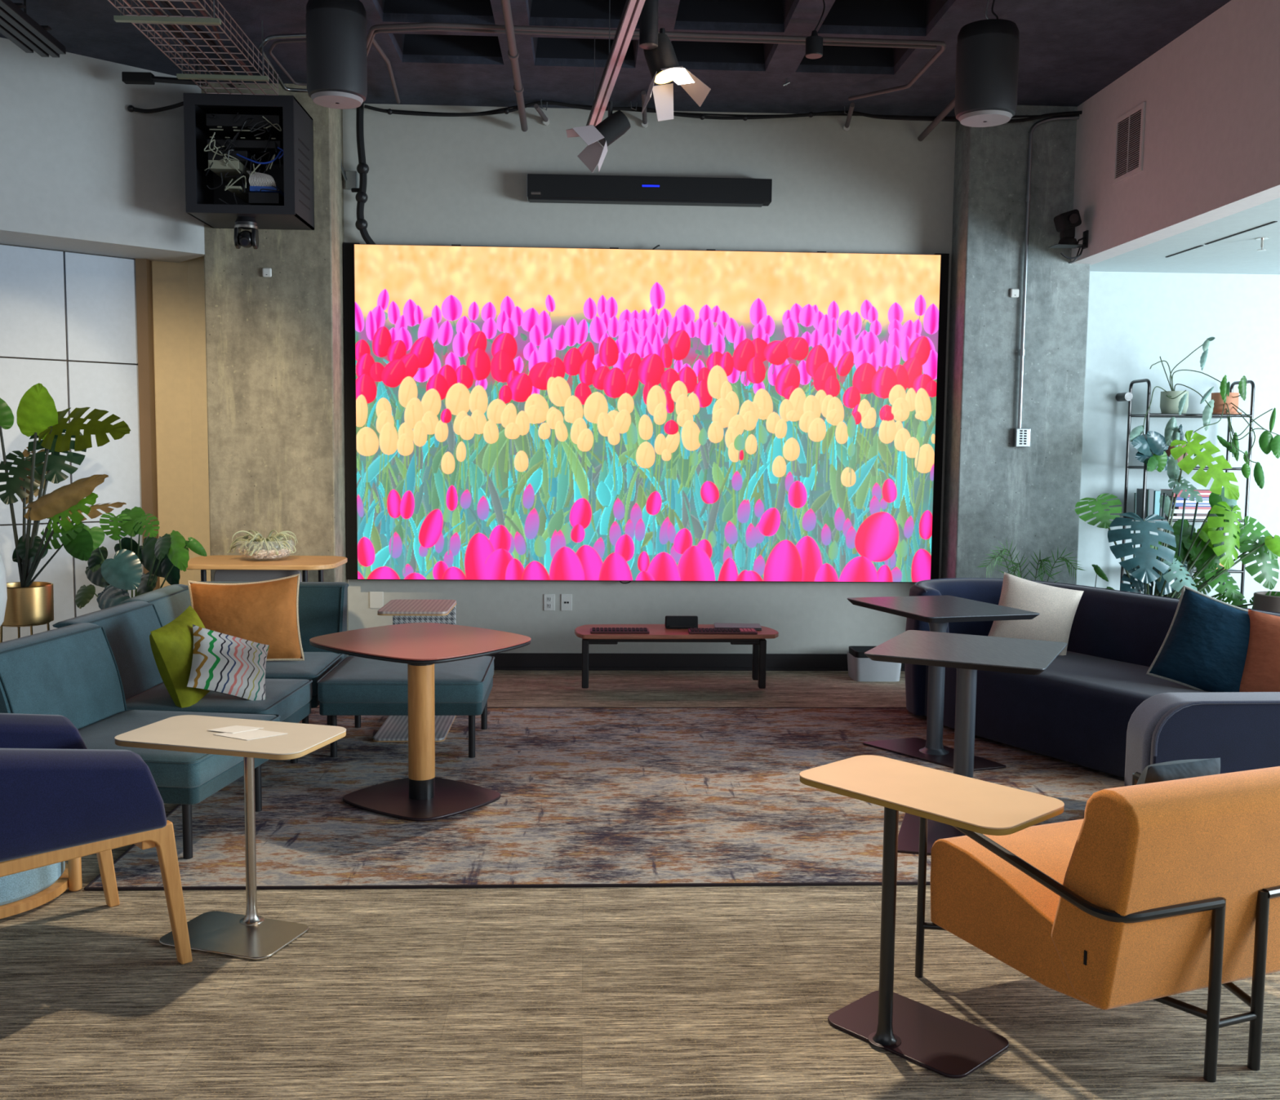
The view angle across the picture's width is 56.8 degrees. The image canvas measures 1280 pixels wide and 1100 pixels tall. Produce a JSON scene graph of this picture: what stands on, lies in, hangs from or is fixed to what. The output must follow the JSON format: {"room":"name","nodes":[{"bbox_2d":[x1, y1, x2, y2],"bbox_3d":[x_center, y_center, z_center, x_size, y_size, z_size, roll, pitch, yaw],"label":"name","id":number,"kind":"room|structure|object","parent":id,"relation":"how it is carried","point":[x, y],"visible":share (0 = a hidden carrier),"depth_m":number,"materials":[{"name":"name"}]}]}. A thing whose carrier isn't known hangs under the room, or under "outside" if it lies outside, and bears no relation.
{"room":"office lounge","nodes":[
{"label":"office lounge","id":0,"kind":"room"},
{"bbox_2d":[1,582,53,626],"bbox_3d":[-2.770,0.241,5.321,0.240,0.173,0.240,0,5,-3],"label":"pot","id":1,"kind":"object","parent":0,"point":[28,603],"depth_m":5.24,"materials":[{"name":"gold metal"}]},
{"bbox_2d":[0,244,143,642],"bbox_3d":[-5.532,-0.387,5.847,6.000,2.740,0.128,-4,7,-43],"label":"wall","id":2,"kind":"structure","parent":0,"point":[68,320],"depth_m":7.51,"materials":[{"name":"glass"}]},
{"bbox_2d":[0,37,204,262],"bbox_3d":[-5.307,-2.272,5.462,6.500,1.093,0.550,-4,7,-43],"label":"wall","id":3,"kind":"structure","parent":0,"point":[82,172],"depth_m":7.01,"materials":[{"name":"paint"}]},
{"bbox_2d":[127,101,183,113],"bbox_3d":[-2.894,-2.661,7.111,0.374,0.067,0.060,1,5,4],"label":"cable","id":4,"kind":"object","parent":3,"relation":"attached to","point":[131,108],"visible":0.93,"depth_m":7.11,"materials":[{"name":"black metal"}]},
{"bbox_2d":[200,83,348,656],"bbox_3d":[-2.384,-1.060,7.792,0.805,3.810,0.410,0,5,-3],"label":"wall","id":5,"kind":"structure","parent":0,"point":[275,344],"depth_m":7.59,"materials":[{"name":"concrete"}]},
{"bbox_2d":[183,93,314,230],"bbox_3d":[-2.368,-2.352,7.214,0.637,0.685,0.507,0,5,-3],"label":"equipment rack","id":6,"kind":"object","parent":5,"relation":"attached to","point":[246,155],"visible":1,"depth_m":7.04,"materials":[{"name":"black metal"}]},
{"bbox_2d":[207,139,283,164],"bbox_3d":[-2.366,-2.434,7.233,0.430,0.045,0.395,0,5,-3],"label":"cables","id":7,"kind":"object","parent":6,"relation":"attached to","point":[251,148],"depth_m":7.04,"materials":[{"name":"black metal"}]},
{"bbox_2d":[233,216,258,249],"bbox_3d":[-2.375,-1.909,7.131,0.140,0.184,0.159,0,5,-3],"label":"dome camera","id":8,"kind":"object","parent":6,"relation":"attached to","point":[248,237],"visible":1,"depth_m":7.10,"materials":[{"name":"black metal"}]},
{"bbox_2d":[0,0,1231,116],"bbox_3d":[0.427,-2.650,1.948,15.000,0.450,12.300,0,5,-3],"label":"ceiling","id":9,"kind":"structure","parent":0,"point":[1070,51],"depth_m":6.80,"materials":[{"name":"paint"}]},
{"bbox_2d":[0,0,66,57],"bbox_3d":[-3.111,-2.700,5.849,0.242,0.200,0.996,0,5,-5],"label":"ceiling vent","id":10,"kind":"object","parent":9,"relation":"in","point":[15,24],"visible":1,"depth_m":6.00,"materials":[{"name":"black metal"}]},
{"bbox_2d":[121,55,208,85],"bbox_3d":[-2.766,-2.797,6.901,0.500,0.183,0.072,1,5,2],"label":"bracket","id":11,"kind":"object","parent":9,"relation":"attached to","point":[127,77],"visible":0.89,"depth_m":6.88,"materials":[{"name":"black metal"}]},
{"bbox_2d":[107,0,278,95],"bbox_3d":[-2.207,-2.630,5.785,0.486,0.310,1.835,0,5,-3],"label":"cable tray","id":12,"kind":"object","parent":9,"relation":"hanging from","point":[140,19],"visible":1,"depth_m":5.90,"materials":[{"name":"metal"}]},
{"bbox_2d":[144,0,235,89],"bbox_3d":[-2.270,-2.546,5.789,0.061,0.040,1.827,0,5,-3],"label":"cable","id":13,"kind":"object","parent":12,"relation":"in","point":[170,27],"visible":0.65,"depth_m":6.06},
{"bbox_2d":[159,0,240,85],"bbox_3d":[-2.207,-2.566,5.791,0.066,0.036,1.828,0,5,-3],"label":"cable","id":14,"kind":"object","parent":12,"relation":"in","point":[164,3],"visible":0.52,"depth_m":5.92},
{"bbox_2d":[190,1,253,81],"bbox_3d":[-2.120,-2.576,5.795,0.072,0.036,1.827,0,5,-3],"label":"cable","id":15,"kind":"object","parent":12,"relation":"in","point":[195,4],"visible":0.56,"depth_m":5.95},
{"bbox_2d":[258,33,307,92],"bbox_3d":[-1.979,-2.764,6.712,0.335,0.022,1.087,-1,5,-15],"label":"conduit pipe","id":16,"kind":"object","parent":12,"relation":"attached to","point":[268,38],"visible":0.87,"depth_m":6.43,"materials":[{"name":"metal"}]},
{"bbox_2d":[268,39,306,85],"bbox_3d":[-1.983,-2.813,6.817,0.288,0.016,0.885,-1,5,-15],"label":"conduit pipe","id":17,"kind":"object","parent":9,"relation":"attached to","point":[276,42],"visible":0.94,"depth_m":6.65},
{"bbox_2d":[306,0,367,109],"bbox_3d":[-1.473,-2.477,5.745,0.286,0.597,0.286,0,5,-3],"label":"speaker","id":18,"kind":"object","parent":9,"relation":"hanging from","point":[336,59],"visible":1,"depth_m":5.64},
{"bbox_2d":[311,91,363,109],"bbox_3d":[-1.476,-2.190,5.770,0.249,0.022,0.249,0,5,-3],"label":"grille","id":19,"kind":"object","parent":18,"relation":"attached to","point":[332,100],"depth_m":5.72,"materials":[{"name":"plastic"}]},
{"bbox_2d":[355,102,375,244],"bbox_3d":[-1.810,-2.478,7.793,0.133,0.958,0.083,-1,5,-14],"label":"cable","id":20,"kind":"object","parent":9,"relation":"hanging from","point":[362,168],"visible":0.95,"depth_m":7.77,"materials":[{"name":"black rubber"}]},
{"bbox_2d":[372,38,399,103],"bbox_3d":[-1.489,-2.836,7.026,0.064,0.044,1.286,0,5,-5],"label":"conduit pipe","id":21,"kind":"object","parent":9,"relation":"attached to","point":[375,43],"visible":0.92,"depth_m":6.89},
{"bbox_2d":[500,0,528,132],"bbox_3d":[-0.697,-2.702,6.605,0.059,0.076,2.481,0,5,-3],"label":"conduit pipe","id":22,"kind":"object","parent":9,"relation":"attached to","point":[513,52],"visible":1,"depth_m":6.42,"materials":[{"name":"metal"}]},
{"bbox_2d":[586,0,645,126],"bbox_3d":[-0.106,-2.469,5.358,0.060,0.514,2.523,0,5,-8],"label":"track rail","id":23,"kind":"object","parent":9,"relation":"hanging from","point":[632,11],"visible":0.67,"depth_m":5.35,"materials":[{"name":"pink metal"}]},
{"bbox_2d":[565,101,630,173],"bbox_3d":[-0.224,-2.119,6.045,0.329,0.358,0.265,2,5,11],"label":"track spotlight","id":24,"kind":"object","parent":23,"relation":"hanging from","point":[616,124],"visible":0.99,"depth_m":6.05,"materials":[{"name":"black metal"}]},
{"bbox_2d":[639,0,658,49],"bbox_3d":[0.039,-2.335,5.173,0.082,0.260,0.082,0,5,-3],"label":"pendant light","id":25,"kind":"object","parent":23,"relation":"attached to","point":[648,18],"visible":0.98,"depth_m":5.14,"materials":[{"name":"black metal"}]},
{"bbox_2d":[640,27,711,121],"bbox_3d":[0.161,-2.130,5.257,0.288,0.384,0.291,-1,5,-17],"label":"track spotlight","id":26,"kind":"object","parent":23,"relation":"hanging from","point":[664,67],"visible":0.9,"depth_m":5.26,"materials":[{"name":"black"}]},
{"bbox_2d":[630,90,648,128],"bbox_3d":[-0.009,-2.923,7.705,0.113,0.224,0.445,1,5,2],"label":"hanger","id":27,"kind":"object","parent":9,"relation":"hanging from","point":[644,124],"visible":0.82,"depth_m":7.73,"materials":[{"name":"black metal"}]},
{"bbox_2d":[364,101,1082,123],"bbox_3d":[0.545,-2.860,7.753,4.672,0.134,0.196,1,5,0],"label":"cable","id":28,"kind":"object","parent":27,"relation":"hanging from","point":[506,111],"visible":0.87,"depth_m":7.73,"materials":[{"name":"black rubber"}]},
{"bbox_2d":[366,27,936,57],"bbox_3d":[-0.020,-2.729,6.321,3.207,0.022,0.512,1,5,6],"label":"conduit pipe","id":29,"kind":"object","parent":9,"relation":"attached to","point":[413,29],"visible":0.67,"depth_m":6.29,"materials":[{"name":"metal"}]},
{"bbox_2d":[366,22,946,101],"bbox_3d":[0.032,-2.766,6.744,3.203,0.064,1.260,0,5,-3],"label":"conduit pipe","id":30,"kind":"object","parent":9,"relation":"attached to","point":[410,25],"visible":0.94,"depth_m":6.19,"materials":[{"name":"metal"}]},
{"bbox_2d":[391,103,1079,118],"bbox_3d":[0.605,-2.878,7.790,4.567,0.099,0.203,1,5,1],"label":"cable","id":31,"kind":"object","parent":9,"relation":"attached to","point":[512,107],"visible":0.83,"depth_m":7.77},
{"bbox_2d":[804,0,825,58],"bbox_3d":[0.863,-2.601,5.841,0.086,0.316,0.086,2,5,19],"label":"pendant light","id":32,"kind":"object","parent":9,"relation":"in","point":[814,43],"visible":1,"depth_m":5.82,"materials":[{"name":"black metal"}]},
{"bbox_2d":[954,0,1019,127],"bbox_3d":[1.730,-2.449,5.894,0.300,0.611,0.300,0,5,-3],"label":"speaker","id":33,"kind":"object","parent":9,"relation":"hanging from","point":[987,57],"visible":1,"depth_m":5.78},
{"bbox_2d":[958,110,1012,127],"bbox_3d":[1.727,-2.155,5.919,0.261,0.022,0.261,0,5,-3],"label":"grille","id":34,"kind":"object","parent":33,"relation":"attached to","point":[972,118],"depth_m":5.87,"materials":[{"name":"plastic"}]},
{"bbox_2d":[0,670,1279,1099],"bbox_3d":[0.385,1.420,2.303,15.000,0.120,12.300,0,5,-3],"label":"floor","id":35,"kind":"structure","parent":0,"point":[656,993],"depth_m":3.32,"materials":[{"name":"wood"}]},
{"bbox_2d":[0,553,7,626],"bbox_3d":[-2.768,0.520,5.044,0.220,1.130,0.220,0,5,-3],"label":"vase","id":36,"kind":"object","parent":35,"relation":"on","point":[3,593],"visible":0.52,"depth_m":5.01,"materials":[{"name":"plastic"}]},
{"bbox_2d":[0,857,82,919],"bbox_3d":[-2.274,0.987,4.012,0.616,0.390,0.616,2,5,18],"label":"pouf","id":37,"kind":"object","parent":35,"relation":"on","point":[26,891],"visible":0.34,"depth_m":3.92,"materials":[{"name":"blue fabric"}]},
{"bbox_2d":[0,382,130,643],"bbox_3d":[-2.566,0.166,5.293,0.686,1.796,0.264,1,5,9],"label":"monstera","id":38,"kind":"object","parent":35,"relation":"on","point":[29,603],"visible":0.95,"depth_m":5.22,"materials":[{"name":"green plant"}]},
{"bbox_2d":[0,713,192,964],"bbox_3d":[-1.827,0.806,3.465,0.770,0.854,0.730,-4,7,-43],"label":"armchair","id":39,"kind":"object","parent":35,"relation":"on","point":[61,800],"visible":1,"depth_m":3.29,"materials":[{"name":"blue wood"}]},
{"bbox_2d":[75,506,206,609],"bbox_3d":[-2.786,0.359,6.521,0.808,1.194,0.503,4,6,36],"label":"potted plant","id":40,"kind":"object","parent":35,"relation":"on","point":[164,557],"visible":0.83,"depth_m":6.43,"materials":[{"name":"green plant"}]},
{"bbox_2d":[114,715,346,960],"bbox_3d":[-1.331,0.901,3.808,0.660,0.615,0.458,2,5,15],"label":"table","id":41,"kind":"object","parent":35,"relation":"on","point":[251,936],"visible":1,"depth_m":3.76,"materials":[{"name":"beige laminate"}]},
{"bbox_2d":[207,725,286,740],"bbox_3d":[-1.275,0.590,3.826,0.254,0.003,0.139,3,6,27],"label":"paper sheet","id":42,"kind":"object","parent":41,"relation":"on","point":[246,733],"visible":1,"depth_m":3.82,"materials":[{"name":"paper"}]},
{"bbox_2d":[186,555,346,582],"bbox_3d":[-2.325,0.475,7.341,0.950,0.830,0.620,0,5,-3],"label":"console table","id":43,"kind":"object","parent":35,"relation":"on","point":[230,568],"visible":0.55,"depth_m":7.15,"materials":[{"name":"brown wood"}]},
{"bbox_2d":[227,529,297,559],"bbox_3d":[-2.328,-0.037,7.291,0.410,0.191,0.390,0,5,-8],"label":"plant","id":44,"kind":"object","parent":43,"relation":"on","point":[259,548],"visible":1,"depth_m":7.24,"materials":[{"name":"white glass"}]},
{"bbox_2d":[84,707,1124,890],"bbox_3d":[0.194,1.063,5.609,4.372,0.012,2.852,0,5,-3],"label":"area rug","id":45,"kind":"object","parent":35,"relation":"on","point":[590,797],"visible":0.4,"depth_m":5.05,"materials":[{"name":"carpet"}]},
{"bbox_2d":[0,622,280,859],"bbox_3d":[-2.022,0.731,4.712,0.927,0.767,0.769,1,5,6],"label":"module","id":46,"kind":"object","parent":45,"relation":"on","point":[71,672],"visible":0.59,"depth_m":4.63,"materials":[{"name":"teal fabric"}]},
{"bbox_2d":[78,710,279,788],"bbox_3d":[-1.915,0.770,4.703,0.703,0.123,0.763,1,5,6],"label":"seat cushion","id":47,"kind":"object","parent":46,"relation":"on","point":[98,730],"depth_m":4.49,"materials":[{"name":"teal fabric"}]},
{"bbox_2d":[52,600,312,763],"bbox_3d":[-2.068,0.665,5.463,0.927,0.767,0.710,1,5,1],"label":"module","id":48,"kind":"object","parent":45,"relation":"on","point":[127,627],"visible":0.46,"depth_m":5.40,"materials":[{"name":"teal fabric"}]},
{"bbox_2d":[149,605,209,707],"bbox_3d":[-2.019,0.488,5.276,0.214,0.442,0.443,1,5,7],"label":"throw pillow","id":49,"kind":"object","parent":48,"relation":"on","point":[171,644],"visible":0.66,"depth_m":5.13,"materials":[{"name":"fabric"}]},
{"bbox_2d":[125,679,311,722],"bbox_3d":[-1.959,0.704,5.464,0.703,0.123,0.703,1,5,1],"label":"seat cushion","id":50,"kind":"object","parent":48,"relation":"on","point":[288,699],"depth_m":5.32,"materials":[{"name":"teal fabric"}]},
{"bbox_2d":[186,624,269,700],"bbox_3d":[-1.823,0.512,5.257,0.439,0.368,0.199,-4,7,-40],"label":"throw pillow","id":51,"kind":"object","parent":48,"relation":"on","point":[222,664],"visible":0.98,"depth_m":5.20,"materials":[{"name":"fabric"}]},
{"bbox_2d":[120,581,348,724],"bbox_3d":[-2.106,0.593,6.285,0.967,0.767,0.867,0,5,-3],"label":"module","id":52,"kind":"object","parent":45,"relation":"on","point":[322,606],"visible":0.23,"depth_m":6.44,"materials":[{"name":"teal fabric"}]},
{"bbox_2d":[187,573,304,661],"bbox_3d":[-2.043,0.367,6.138,0.585,0.472,0.220,0,5,-11],"label":"throw pillow","id":53,"kind":"object","parent":52,"relation":"on","point":[266,612],"visible":0.71,"depth_m":6.09,"materials":[{"name":"orange fabric"}]},
{"bbox_2d":[265,652,343,696],"bbox_3d":[-2.014,0.637,6.214,0.783,0.123,0.703,0,5,-3],"label":"seat cushion","id":54,"kind":"object","parent":52,"relation":"on","point":[315,665],"depth_m":6.05,"materials":[{"name":"teal fabric"}]},
{"bbox_2d":[316,655,494,758],"bbox_3d":[-1.185,0.797,6.125,0.809,0.408,0.749,0,5,-3],"label":"module","id":55,"kind":"object","parent":45,"relation":"on","point":[356,686],"visible":0.92,"depth_m":5.77,"materials":[{"name":"teal fabric"}]},
{"bbox_2d":[317,656,493,703],"bbox_3d":[-1.183,0.655,6.113,0.803,0.123,0.743,0,5,-3],"label":"seat cushion","id":56,"kind":"object","parent":55,"relation":"on","point":[354,679],"depth_m":5.77,"materials":[{"name":"teal fabric"}]},
{"bbox_2d":[373,600,456,742],"bbox_3d":[-1.219,0.640,6.452,0.372,0.661,0.662,0,5,-3],"label":"table","id":57,"kind":"object","parent":45,"relation":"on","point":[395,728],"visible":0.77,"depth_m":6.46,"materials":[{"name":"metal"}]},
{"bbox_2d":[309,622,531,822],"bbox_3d":[-0.942,0.736,5.129,0.838,0.708,0.773,4,6,38],"label":"cafe table","id":58,"kind":"object","parent":45,"relation":"on","point":[421,797],"visible":1,"depth_m":5.08,"materials":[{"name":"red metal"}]},
{"bbox_2d":[847,595,1039,771],"bbox_3d":[1.559,0.661,6.176,0.723,0.727,0.988,-1,5,-21],"label":"side table","id":59,"kind":"object","parent":45,"relation":"on","point":[938,611],"visible":0.93,"depth_m":6.00,"materials":[{"name":"black metal"}]},
{"bbox_2d":[864,630,1067,855],"bbox_3d":[1.323,0.775,4.871,0.700,0.722,0.937,3,6,27],"label":"side table","id":60,"kind":"object","parent":45,"relation":"on","point":[967,654],"visible":0.58,"depth_m":4.88,"materials":[{"name":"black wood"}]},
{"bbox_2d":[1124,692,1279,786],"bbox_3d":[2.373,0.837,4.649,1.012,0.658,0.697,1,5,1],"label":"lounge chair","id":61,"kind":"object","parent":45,"relation":"on","point":[1241,729],"visible":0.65,"depth_m":4.30,"materials":[{"name":"blue fabric"}]},
{"bbox_2d":[574,624,778,688],"bbox_3d":[0.229,0.692,7.612,1.300,0.365,0.458,0,5,-3],"label":"coffee table","id":62,"kind":"object","parent":35,"relation":"on","point":[658,633],"visible":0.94,"depth_m":7.51,"materials":[{"name":"red wood"}]},
{"bbox_2d":[590,627,649,633],"bbox_3d":[-0.128,0.507,7.460,0.370,0.020,0.130,0,5,-3],"label":"keyboard","id":63,"kind":"object","parent":62,"relation":"on","point":[614,630],"visible":1,"depth_m":7.41,"materials":[{"name":"plastic"}]},
{"bbox_2d":[664,616,697,628],"bbox_3d":[0.269,0.465,7.651,0.210,0.079,0.094,0,5,-3],"label":"speaker","id":64,"kind":"object","parent":62,"relation":"on","point":[671,622],"visible":0.97,"depth_m":7.62,"materials":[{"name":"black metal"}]},
{"bbox_2d":[688,627,757,634],"bbox_3d":[0.521,0.512,7.480,0.430,0.020,0.130,1,5,-1],"label":"keyboard","id":65,"kind":"object","parent":62,"relation":"on","point":[691,631],"visible":1,"depth_m":7.43,"materials":[{"name":"plastic"}]},
{"bbox_2d":[714,622,761,631],"bbox_3d":[0.633,0.497,7.674,0.300,0.018,0.190,1,5,2],"label":"laptop","id":66,"kind":"object","parent":62,"relation":"on","point":[757,627],"visible":0.89,"depth_m":7.64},
{"bbox_2d":[847,646,901,681],"bbox_3d":[1.590,0.772,8.039,0.330,0.200,0.260,0,5,-3],"label":"trash can","id":67,"kind":"object","parent":35,"relation":"on","point":[861,668],"visible":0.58,"depth_m":7.92,"materials":[{"name":"plastic"}]},
{"bbox_2d":[799,755,1064,1078],"bbox_3d":[0.751,0.958,3.155,0.360,0.660,0.640,-4,7,-42],"label":"table","id":68,"kind":"object","parent":35,"relation":"on","point":[944,1044],"visible":1,"depth_m":3.07,"materials":[{"name":"brown wood"}]},
{"bbox_2d":[977,537,1084,582],"bbox_3d":[2.491,0.412,7.654,0.752,1.003,0.264,0,5,-3],"label":"potted palm","id":69,"kind":"object","parent":35,"relation":"on","point":[998,556],"visible":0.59,"depth_m":7.58,"materials":[{"name":"green plant"}]},
{"bbox_2d":[904,577,1279,777],"bbox_3d":[2.403,0.647,6.216,1.007,0.781,2.380,-2,6,-28],"label":"curved sofa","id":70,"kind":"object","parent":35,"relation":"on","point":[1079,709],"visible":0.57,"depth_m":6.18,"materials":[{"name":"blue fabric"}]},
{"bbox_2d":[987,572,1084,655],"bbox_3d":[2.222,0.376,6.666,0.511,0.478,0.193,2,5,21],"label":"throw pillow","id":71,"kind":"object","parent":70,"relation":"on","point":[1056,607],"visible":0.74,"depth_m":6.61,"materials":[{"name":"beige fabric"}]},
{"bbox_2d":[1146,585,1249,692],"bbox_3d":[2.740,0.466,5.633,0.586,0.565,0.201,3,6,30],"label":"throw pillow","id":72,"kind":"object","parent":70,"relation":"on","point":[1204,647],"visible":0.81,"depth_m":5.60,"materials":[{"name":"fabric"}]},
{"bbox_2d":[1239,609,1279,692],"bbox_3d":[2.999,0.513,5.418,0.482,0.438,0.188,5,7,40],"label":"throw pillow","id":73,"kind":"object","parent":70,"relation":"on","point":[1261,672],"visible":0.91,"depth_m":5.45,"materials":[{"name":"fabric"}]},
{"bbox_2d":[915,766,1279,1082],"bbox_3d":[1.347,0.910,3.270,0.853,0.747,0.782,-1,5,-22],"label":"lounge chair","id":74,"kind":"object","parent":35,"relation":"on","point":[1161,890],"visible":1,"depth_m":2.91,"materials":[{"name":"orange fabric"}]},
{"bbox_2d":[1136,757,1220,785],"bbox_3d":[1.388,0.697,3.109,0.250,0.308,0.170,-1,5,-23],"label":"throw pillow","id":75,"kind":"object","parent":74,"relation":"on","point":[1191,768],"visible":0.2,"depth_m":3.04,"materials":[{"name":"fabric"}]},
{"bbox_2d":[1075,430,1279,608],"bbox_3d":[3.276,0.109,7.282,1.181,1.688,0.588,0,5,-3],"label":"monstera","id":76,"kind":"object","parent":35,"relation":"on","point":[1169,558],"visible":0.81,"depth_m":7.18,"materials":[{"name":"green plant"}]},
{"bbox_2d":[1115,378,1254,600],"bbox_3d":[3.703,-0.140,8.157,0.781,2.041,0.383,0,5,-3],"label":"plant shelf","id":77,"kind":"object","parent":35,"relation":"on","point":[1122,397],"visible":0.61,"depth_m":7.98,"materials":[{"name":"metal"}]},
{"bbox_2d":[1136,488,1154,519],"bbox_3d":[3.434,-0.315,8.049,0.034,0.200,0.177,0,5,-3],"label":"book","id":78,"kind":"object","parent":77,"relation":"on","point":[1140,491],"visible":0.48,"depth_m":8.05,"materials":[{"name":"white paper"}]},
{"bbox_2d":[1131,424,1187,472],"bbox_3d":[3.493,-0.674,7.832,0.243,0.318,0.678,5,7,42],"label":"potted plant","id":79,"kind":"object","parent":77,"relation":"on","point":[1153,450],"visible":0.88,"depth_m":7.73,"materials":[{"name":"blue plant"}]},
{"bbox_2d":[1160,391,1188,413],"bbox_3d":[3.620,-0.996,8.017,0.176,0.155,0.176,0,5,-3],"label":"pot","id":80,"kind":"object","parent":77,"relation":"on","point":[1167,406],"depth_m":7.95,"materials":[{"name":"ceramic"}]},
{"bbox_2d":[1129,337,1220,447],"bbox_3d":[3.535,-1.028,7.765,0.401,0.722,0.656,5,7,43],"label":"vine","id":81,"kind":"object","parent":77,"relation":"on","point":[1172,402],"visible":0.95,"depth_m":7.77,"materials":[{"name":"plant"}]},
{"bbox_2d":[1210,392,1239,412],"bbox_3d":[3.969,-0.991,8.033,0.170,0.150,0.170,0,5,-3],"label":"pot","id":82,"kind":"object","parent":77,"relation":"on","point":[1219,404],"depth_m":7.96,"materials":[{"name":"ceramic"}]},
{"bbox_2d":[1193,374,1279,488],"bbox_3d":[3.913,-0.790,7.924,0.609,0.741,0.467,0,5,-3],"label":"vine","id":83,"kind":"object","parent":77,"relation":"on","point":[1225,402],"visible":0.91,"depth_m":7.78,"materials":[{"name":"plant"}]},
{"bbox_2d":[1253,591,1279,613],"bbox_3d":[3.785,0.621,7.010,0.300,0.725,0.300,0,5,-3],"label":"planter","id":84,"kind":"object","parent":35,"relation":"on","point":[1261,602],"visible":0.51,"depth_m":6.92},
{"bbox_2d":[342,103,1279,656],"bbox_3d":[2.776,-1.065,8.299,9.700,3.840,0.150,0,5,-3],"label":"wall","id":85,"kind":"structure","parent":0,"point":[873,186],"depth_m":8.08,"materials":[{"name":"paint"}]},
{"bbox_2d":[345,170,357,190],"bbox_3d":[-1.914,-2.453,7.850,0.075,0.115,0.054,0,5,-3],"label":"junction box","id":86,"kind":"object","parent":85,"relation":"attached to","point":[351,182],"visible":0.95,"depth_m":7.83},
{"bbox_2d":[369,591,383,608],"bbox_3d":[-1.812,0.343,8.133,0.093,0.116,0.007,0,5,-3],"label":"wall plate","id":87,"kind":"object","parent":85,"relation":"attached to","point":[376,598],"visible":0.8,"depth_m":8.13,"materials":[{"name":"white plastic"}]},
{"bbox_2d":[543,594,555,610],"bbox_3d":[-0.628,0.363,8.188,0.076,0.116,0.010,0,5,-3],"label":"outlet","id":88,"kind":"object","parent":85,"relation":"attached to","point":[548,599],"visible":1,"depth_m":8.19,"materials":[{"name":"white plastic"}]},
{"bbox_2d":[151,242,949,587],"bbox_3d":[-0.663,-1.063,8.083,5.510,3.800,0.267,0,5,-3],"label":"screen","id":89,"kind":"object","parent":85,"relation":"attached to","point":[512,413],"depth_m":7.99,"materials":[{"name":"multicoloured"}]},
{"bbox_2d":[135,258,159,591],"bbox_3d":[-3.265,-0.573,7.905,0.070,2.800,0.190,0,5,-3],"label":"trim","id":90,"kind":"structure","parent":89,"relation":"attached to","point":[143,266],"depth_m":7.78,"materials":[{"name":"brown metal"}]},
{"bbox_2d":[560,594,572,611],"bbox_3d":[-0.509,0.363,8.194,0.076,0.117,0.010,0,5,-3],"label":"outlet","id":91,"kind":"object","parent":85,"relation":"attached to","point":[566,599],"visible":1,"depth_m":8.19,"materials":[{"name":"white plastic"}]},
{"bbox_2d":[527,173,772,207],"bbox_3d":[0.063,-2.399,7.904,1.624,0.162,0.147,0,5,-3],"label":"soundbar","id":92,"kind":"object","parent":85,"relation":"attached to","point":[541,188],"visible":1,"depth_m":7.84,"materials":[{"name":"black"}]},
{"bbox_2d":[485,653,904,671],"bbox_3d":[0.054,0.780,8.244,4.120,0.115,0.037,0,5,-3],"label":"baseboard","id":93,"kind":"structure","parent":85,"relation":"attached to","point":[502,661],"depth_m":8.25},
{"bbox_2d":[917,97,955,141],"bbox_3d":[1.923,-2.769,7.560,0.040,0.096,0.849,0,5,-4],"label":"conduit pipe","id":94,"kind":"object","parent":85,"relation":"attached to","point":[950,106],"visible":0.66,"depth_m":7.60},
{"bbox_2d":[941,105,1090,585],"bbox_3d":[2.552,-1.032,8.060,0.840,3.810,0.330,0,5,-3],"label":"concrete column","id":95,"kind":"structure","parent":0,"point":[994,491],"depth_m":7.88,"materials":[{"name":"concrete"}]},
{"bbox_2d":[1013,428,1031,447],"bbox_3d":[2.548,-0.749,7.891,0.100,0.125,0.056,0,5,-3],"label":"keypad","id":96,"kind":"object","parent":95,"relation":"attached to","point":[1021,437],"visible":1,"depth_m":7.87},
{"bbox_2d":[1017,115,1079,428],"bbox_3d":[2.700,-1.825,7.802,0.356,2.037,0.035,0,5,-3],"label":"conduit pipe","id":97,"kind":"object","parent":95,"relation":"attached to","point":[1028,197],"visible":1,"depth_m":7.77,"materials":[{"name":"metal"}]},
{"bbox_2d":[1071,0,1279,265],"bbox_3d":[3.155,-1.995,3.059,0.160,1.030,10.150,0,5,-3],"label":"wall","id":98,"kind":"structure","parent":0,"point":[1211,95],"depth_m":6.30,"materials":[{"name":"paint"}]},
{"bbox_2d":[1048,209,1088,263],"bbox_3d":[2.756,-2.008,7.577,0.220,0.332,0.160,0,5,-3],"label":"camera","id":99,"kind":"object","parent":98,"relation":"attached to","point":[1065,223],"visible":1,"depth_m":7.55,"materials":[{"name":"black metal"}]},
{"bbox_2d":[1112,102,1145,184],"bbox_3d":[2.889,-2.399,6.996,0.012,0.385,0.370,0,5,-3],"label":"air vent","id":100,"kind":"object","parent":98,"relation":"in","point":[1129,133],"visible":1,"depth_m":6.99,"materials":[{"name":"metal"}]},
{"bbox_2d":[1089,197,1279,275],"bbox_3d":[5.548,-1.537,3.209,4.640,0.140,10.150,0,5,-3],"label":"ceiling","id":101,"kind":"structure","parent":0,"point":[1238,254],"depth_m":7.30,"materials":[{"name":"paint"}]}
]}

